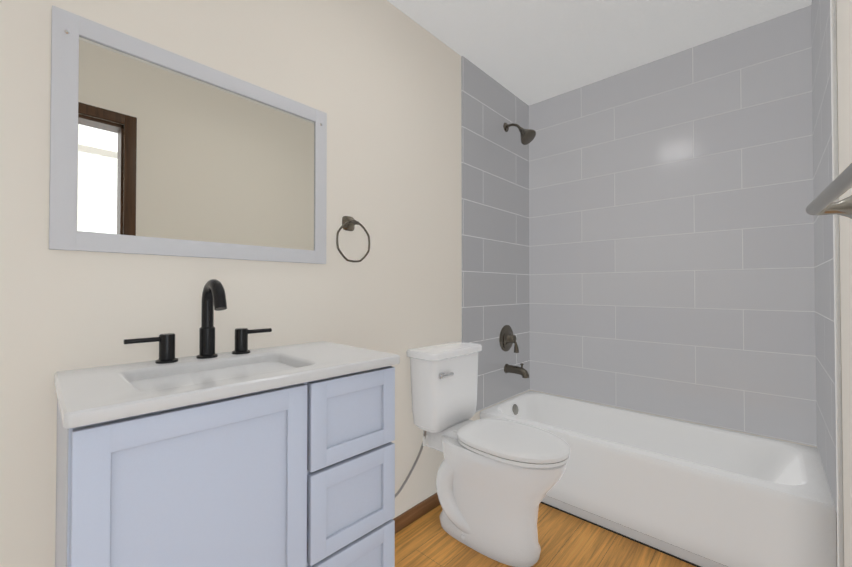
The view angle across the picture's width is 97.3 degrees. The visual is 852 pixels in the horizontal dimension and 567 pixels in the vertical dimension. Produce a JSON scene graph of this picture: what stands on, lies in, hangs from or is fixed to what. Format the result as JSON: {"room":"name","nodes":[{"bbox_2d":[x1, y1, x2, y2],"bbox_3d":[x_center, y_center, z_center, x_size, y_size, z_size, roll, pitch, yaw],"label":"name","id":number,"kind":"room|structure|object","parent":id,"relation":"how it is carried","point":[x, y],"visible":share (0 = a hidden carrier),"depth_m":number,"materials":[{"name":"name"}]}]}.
{"room":"bathroom","nodes":[
{"label":"bathroom","id":0,"kind":"room"},
{"bbox_2d":[0,0,528,566],"bbox_3d":[-0.365,-0.079,1.586,0.120,2.440,3.387,-1,-1,43],"label":"wall","id":1,"kind":"structure","parent":0,"point":[378,82],"depth_m":1.29,"materials":[{"name":"beige paint"}]},
{"bbox_2d":[49,5,326,263],"bbox_3d":[-0.645,-0.370,1.175,0.025,0.583,0.753,-1,-1,43],"label":"mirror","id":2,"kind":"object","parent":1,"relation":"attached to","point":[155,150],"visible":1,"depth_m":1.08,"materials":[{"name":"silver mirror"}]},
{"bbox_2d":[336,216,369,261],"bbox_3d":[-0.304,-0.181,1.530,0.047,0.192,0.166,-1,-1,43],"label":"towel ring","id":3,"kind":"object","parent":1,"relation":"attached to","point":[349,223],"visible":0.98,"depth_m":1.52,"materials":[{"name":"brown metal"}]},
{"bbox_2d":[393,493,439,533],"bbox_3d":[-0.043,1.112,1.825,0.012,0.066,1.055,-1,-1,43],"label":"baseboard","id":4,"kind":"structure","parent":1,"relation":"attached to","point":[414,513],"depth_m":1.81,"materials":[{"name":"brown wood"}]},
{"bbox_2d":[461,56,529,411],"bbox_3d":[0.474,-0.266,2.409,0.008,2.045,0.801,-1,-1,43],"label":"wall tile","id":5,"kind":"structure","parent":1,"relation":"attached to","point":[495,219],"depth_m":2.35,"materials":[{"name":"grey tile"}]},
{"bbox_2d":[499,325,518,352],"bbox_3d":[0.558,0.357,2.419,0.091,0.172,0.172,-1,-1,43],"label":"tub valve","id":6,"kind":"object","parent":5,"relation":"attached to","point":[507,338],"visible":1,"depth_m":2.41,"materials":[{"name":"brown metal"}]},
{"bbox_2d":[504,363,528,377],"bbox_3d":[0.583,0.550,2.394,0.159,0.088,0.062,-1,-1,43],"label":"tub spout","id":7,"kind":"object","parent":5,"relation":"attached to","point":[521,371],"visible":1,"depth_m":2.37,"materials":[{"name":"brown metal"}]},
{"bbox_2d":[503,122,535,144],"bbox_3d":[0.600,-0.970,2.397,0.206,0.176,0.104,-1,-1,43],"label":"shower head","id":8,"kind":"object","parent":5,"relation":"attached to","point":[527,136],"visible":1,"depth_m":2.36},
{"bbox_2d":[395,503,695,566],"bbox_3d":[0.741,1.159,0.557,3.120,0.060,3.387,-1,-1,43],"label":"floor","id":9,"kind":"structure","parent":0,"point":[564,540],"depth_m":1.62,"materials":[{"name":"brown wood"}]},
{"bbox_2d":[54,279,399,566],"bbox_3d":[-0.487,0.561,1.015,0.440,1.147,0.733,-1,-1,44],"label":"bathroom vanity","id":10,"kind":"object","parent":9,"relation":"on","point":[241,455],"visible":1,"depth_m":0.84,"materials":[{"name":"grey paint"}]},
{"bbox_2d":[395,341,569,566],"bbox_3d":[0.234,0.725,1.623,0.696,0.834,0.550,-1,-1,43],"label":"toilet","id":11,"kind":"object","parent":9,"relation":"on","point":[497,480],"visible":0.96,"depth_m":1.61,"materials":[{"name":"white ceramic"}]},
{"bbox_2d":[480,391,836,566],"bbox_3d":[1.056,0.950,1.962,1.429,0.392,0.630,-1,-1,43],"label":"bathtub","id":12,"kind":"object","parent":9,"relation":"on","point":[696,495],"visible":0.85,"depth_m":1.64,"materials":[{"name":"white ceramic"}]},
{"bbox_2d":[387,0,811,104],"bbox_3d":[0.741,-1.341,0.588,3.120,0.060,3.387,-1,-1,43],"label":"ceiling","id":13,"kind":"structure","parent":0,"point":[529,52],"depth_m":1.92,"materials":[{"name":"white paint"}]},
{"bbox_2d":[529,390,816,447],"bbox_3d":[1.312,-0.070,2.265,1.673,2.440,0.120,-1,-1,43],"label":"wall","id":14,"kind":"structure","parent":0,"point":[687,421],"depth_m":2.04,"materials":[{"name":"grey tile"}]},
{"bbox_2d":[529,5,816,446],"bbox_3d":[1.270,-0.268,2.217,1.441,2.045,0.009,-1,-1,43],"label":"wall tile","id":15,"kind":"structure","parent":14,"relation":"attached to","point":[671,249],"depth_m":2.06,"materials":[{"name":"grey tile"}]},
{"bbox_2d":[836,0,851,566],"bbox_3d":[0.783,-0.092,0.534,0.112,2.440,3.387,-1,-1,43],"label":"wall","id":16,"kind":"structure","parent":0,"point":[844,42],"depth_m":1.07,"materials":[{"name":"white paint"}]},
{"bbox_2d":[811,0,843,566],"bbox_3d":[1.537,-0.080,1.448,0.012,2.440,0.778,-1,-1,43],"label":"wall tile","id":17,"kind":"structure","parent":16,"relation":"attached to","point":[826,241],"depth_m":1.33,"materials":[{"name":"grey tile"}]},
{"bbox_2d":[806,163,851,218],"bbox_3d":[0.844,-0.196,0.752,0.089,0.062,0.652,-1,-1,43],"label":"towel bar","id":18,"kind":"object","parent":16,"relation":"attached to","point":[823,202],"visible":1,"depth_m":0.85,"materials":[{"name":"silver metal"}]}
]}

